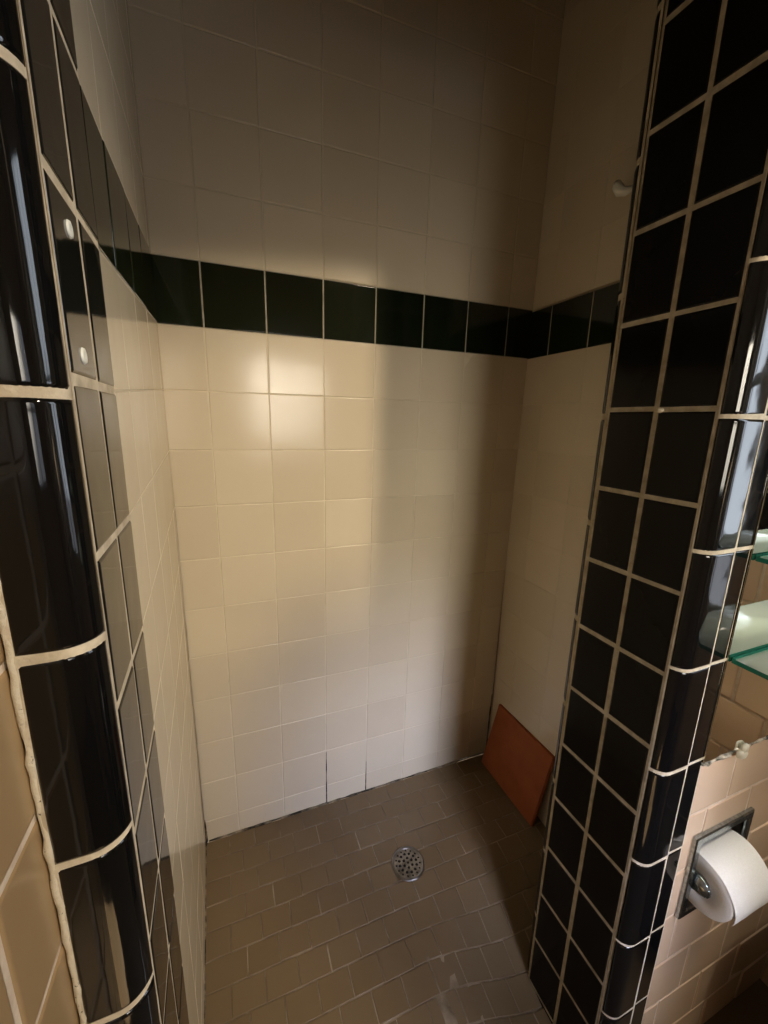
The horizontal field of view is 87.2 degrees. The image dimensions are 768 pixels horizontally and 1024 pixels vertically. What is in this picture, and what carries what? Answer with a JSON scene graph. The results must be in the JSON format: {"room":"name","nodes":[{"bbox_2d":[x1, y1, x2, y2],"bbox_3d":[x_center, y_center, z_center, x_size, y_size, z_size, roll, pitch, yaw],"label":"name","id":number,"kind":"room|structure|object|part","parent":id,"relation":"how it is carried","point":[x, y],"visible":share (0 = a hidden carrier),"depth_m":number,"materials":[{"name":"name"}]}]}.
{"room":"bathroom","nodes":[
{"label":"bathroom","id":0,"kind":"room"},
{"bbox_2d":[0,634,79,1023],"bbox_3d":[0.015,-0.043,-0.406,0.002,2.530,1.296,-4,13,-21],"label":"wall","id":1,"kind":"structure","parent":0,"point":[36,985],"depth_m":0.24,"materials":[{"name":"beige tile"}]},
{"bbox_2d":[0,580,86,1023],"bbox_3d":[-0.213,-0.187,0.176,0.008,2.545,0.008,-4,13,-21],"label":"trim","id":2,"kind":"structure","parent":1,"relation":"attached to","point":[30,765],"depth_m":0.26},
{"bbox_2d":[70,0,205,1023],"bbox_3d":[-0.311,-0.333,0.500,0.004,2.420,0.440,-4,14,-23],"label":"wall","id":3,"kind":"structure","parent":0,"point":[132,331],"depth_m":0.51,"materials":[{"name":"beige tile"}]},
{"bbox_2d":[80,85,157,322],"bbox_3d":[-0.311,-0.324,0.502,0.003,0.138,0.440,-4,14,-23],"label":"trim","id":4,"kind":"structure","parent":3,"relation":"attached to","point":[121,240],"depth_m":0.40,"materials":[{"name":"black tile"}]},
{"bbox_2d":[127,0,564,842],"bbox_3d":[0.084,-0.340,0.924,1.210,2.574,0.105,-4,13,-21],"label":"wall","id":5,"kind":"structure","parent":0,"point":[343,509],"depth_m":0.85,"materials":[{"name":"beige tile"}]},
{"bbox_2d":[151,253,532,358],"bbox_3d":[-0.020,-0.406,0.835,0.805,0.110,0.004,-4,13,-21],"label":"trim","id":6,"kind":"structure","parent":5,"relation":"attached to","point":[188,292],"depth_m":0.80,"materials":[{"name":"black tile"}]},
{"bbox_2d":[204,696,545,1023],"bbox_3d":[0.028,0.753,0.897,0.809,0.276,0.460,-4,13,-21],"label":"trim","id":7,"kind":"structure","parent":5,"relation":"attached to","point":[453,762],"depth_m":1.05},
{"bbox_2d":[205,754,600,1023],"bbox_3d":[0.049,0.878,0.865,0.816,0.090,0.574,-4,13,-21],"label":"floor","id":8,"kind":"structure","parent":0,"point":[310,919],"depth_m":0.85,"materials":[{"name":"brown tile"}]},
{"bbox_2d":[392,846,423,881],"bbox_3d":[0.056,0.815,0.936,0.076,0.004,0.076,-4,13,-21],"label":"floor drain","id":9,"kind":"object","parent":8,"relation":"on","point":[407,861],"visible":1,"depth_m":0.93,"materials":[{"name":"metal"}]},
{"bbox_2d":[481,704,554,825],"bbox_3d":[0.358,0.677,1.103,0.043,0.213,0.231,-4,13,-21],"label":"tile","id":10,"kind":"structure","parent":8,"relation":"on","point":[522,766],"depth_m":1.08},
{"bbox_2d":[488,0,657,826],"bbox_3d":[0.571,-0.322,0.889,0.329,2.574,0.462,-4,13,-21],"label":"wall","id":11,"kind":"structure","parent":0,"point":[563,398],"depth_m":0.87,"materials":[{"name":"beige tile"}]},
{"bbox_2d":[527,282,619,358],"bbox_3d":[0.425,-0.386,0.801,0.002,0.109,0.412,-4,13,-21],"label":"trim","id":12,"kind":"structure","parent":11,"relation":"attached to","point":[586,320],"depth_m":0.85,"materials":[{"name":"black tile"}]},
{"bbox_2d":[612,180,632,196],"bbox_3d":[0.432,-0.576,0.710,0.053,0.034,0.020,8,14,29],"label":"wall hook","id":13,"kind":"object","parent":11,"relation":"attached to","point":[618,189],"visible":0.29,"depth_m":0.71,"materials":[{"name":"beige paint"}]},
{"bbox_2d":[601,0,665,1001],"bbox_3d":[0.582,-0.254,0.612,0.515,2.585,0.087,-4,13,-21],"label":"wall","id":14,"kind":"structure","parent":0,"point":[665,0],"depth_m":0.50,"materials":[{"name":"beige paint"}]},
{"bbox_2d":[527,0,664,971],"bbox_3d":[0.406,-0.219,0.598,0.197,2.665,0.020,-4,13,-21],"label":"trim","id":15,"kind":"structure","parent":14,"relation":"attached to","point":[661,3],"depth_m":0.56,"materials":[{"name":"tile"}]},
{"bbox_2d":[528,0,767,1023],"bbox_3d":[0.344,-0.182,0.493,0.014,2.530,0.140,-4,13,-21],"label":"wall pillar","id":16,"kind":"structure","parent":0,"point":[705,163],"depth_m":0.51,"materials":[{"name":"black tile"}]},
{"bbox_2d":[654,408,663,412],"bbox_3d":[0.342,-0.126,0.501,0.007,0.007,0.012,-4,13,-21],"label":"lump","id":17,"kind":"object","parent":16,"relation":"attached to","point":[657,410],"visible":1,"depth_m":0.50,"materials":[{"name":"beige"}]},
{"bbox_2d":[642,740,767,1023],"bbox_3d":[0.644,-0.185,0.524,0.403,2.690,0.003,-4,13,-21],"label":"wall","id":18,"kind":"structure","parent":0,"point":[703,963],"depth_m":0.70,"materials":[{"name":"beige tile"}]},
{"bbox_2d":[597,167,767,1023],"bbox_3d":[0.399,-0.179,0.425,0.058,2.627,0.014,0,13,-4],"label":"trim","id":19,"kind":"structure","parent":18,"relation":"attached to","point":[743,408],"depth_m":0.49,"materials":[{"name":"black tile"}]},
{"bbox_2d":[631,409,767,1023],"bbox_3d":[0.443,-0.182,0.441,0.034,2.627,0.003,-4,13,-21],"label":"trim","id":20,"kind":"structure","parent":18,"relation":"attached to","point":[760,473],"depth_m":0.54,"materials":[{"name":"black tile"}]},
{"bbox_2d":[675,807,753,918],"bbox_3d":[0.528,0.562,0.667,0.143,0.160,0.087,-4,13,-21],"label":"toilet paper holder","id":21,"kind":"object","parent":18,"relation":"attached to","point":[740,823],"visible":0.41,"depth_m":0.63,"materials":[{"name":"silver metal"}]},
{"bbox_2d":[688,829,767,925],"bbox_3d":[0.538,0.577,0.648,0.099,0.096,0.099,-4,13,-21],"label":"toilet paper roll","id":22,"kind":"object","parent":21,"relation":"on","point":[736,875],"visible":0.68,"depth_m":0.61,"materials":[{"name":"white paper"}]},
{"bbox_2d":[701,475,767,765],"bbox_3d":[1.113,-0.080,0.448,1.306,0.959,0.196,3,13,10],"label":"wall mirror","id":23,"kind":"object","parent":18,"relation":"attached to","point":[739,720],"visible":1,"depth_m":0.55,"materials":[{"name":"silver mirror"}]},
{"bbox_2d":[731,647,767,679],"bbox_3d":[0.633,0.200,0.549,0.342,0.018,0.095,-4,13,-21],"label":"glass shelf","id":24,"kind":"object","parent":23,"relation":"attached to","point":[756,662],"visible":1,"depth_m":0.52,"materials":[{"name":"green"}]},
{"bbox_3d":[0.633,0.195,0.548,0.341,0.007,0.094,-4,13,-21],"label":"glass panel","id":25,"kind":"part","parent":24,"relation":"part of","materials":[{"name":"white"}]},
{"bbox_2d":[755,553,767,563],"bbox_3d":[0.633,0.060,0.525,0.342,0.018,0.078,-4,13,-21],"label":"glass shelf","id":26,"kind":"object","parent":23,"relation":"attached to","point":[763,558],"visible":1,"depth_m":0.49,"materials":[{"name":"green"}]},
{"bbox_2d":[704,978,767,1023],"bbox_3d":[0.523,1.184,0.074,1.155,0.033,1.329,-4,13,-21],"label":"floor","id":27,"kind":"structure","parent":0,"point":[751,1006],"depth_m":0.82,"materials":[{"name":"brown tile"}]},
{"bbox_2d":[760,954,767,986],"bbox_3d":[0.851,0.580,0.670,0.003,0.915,0.209,-4,13,-21],"label":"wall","id":28,"kind":"structure","parent":0,"point":[764,974],"depth_m":0.85,"materials":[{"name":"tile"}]},
{"bbox_3d":[-0.351,-0.249,0.470,0.064,2.574,0.633,-4,13,-21],"label":"wall","id":29,"kind":"structure","parent":0,"visible":0},
{"bbox_2d":[66,219,73,238],"bbox_3d":[-0.192,-0.173,0.246,0.002,0.010,0.010,-4,13,-21],"label":"plug","id":30,"kind":"object","parent":29,"relation":"attached to","point":[68,223],"visible":1,"depth_m":0.24,"materials":[{"name":"white plastic"}]},
{"bbox_2d":[0,0,161,1023],"bbox_3d":[-0.193,-0.140,0.199,0.014,2.618,0.049,13,17,42],"label":"trim","id":31,"kind":"structure","parent":29,"relation":"attached to","point":[55,630],"depth_m":0.24,"materials":[{"name":"tile"}]},
{"bbox_2d":[81,347,87,363],"bbox_3d":[-0.191,-0.100,0.258,0.002,0.010,0.010,-4,13,-21],"label":"plug","id":32,"kind":"object","parent":29,"relation":"attached to","point":[83,351],"visible":1,"depth_m":0.26,"materials":[{"name":"white plastic"}]},
{"bbox_2d":[18,0,188,1023],"bbox_3d":[-0.204,-0.144,0.277,0.006,2.530,0.123,-4,14,-23],"label":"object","id":33,"kind":"structure","parent":29,"relation":"attached to","point":[47,26],"depth_m":0.29,"materials":[{"name":"black tile"}]}
]}

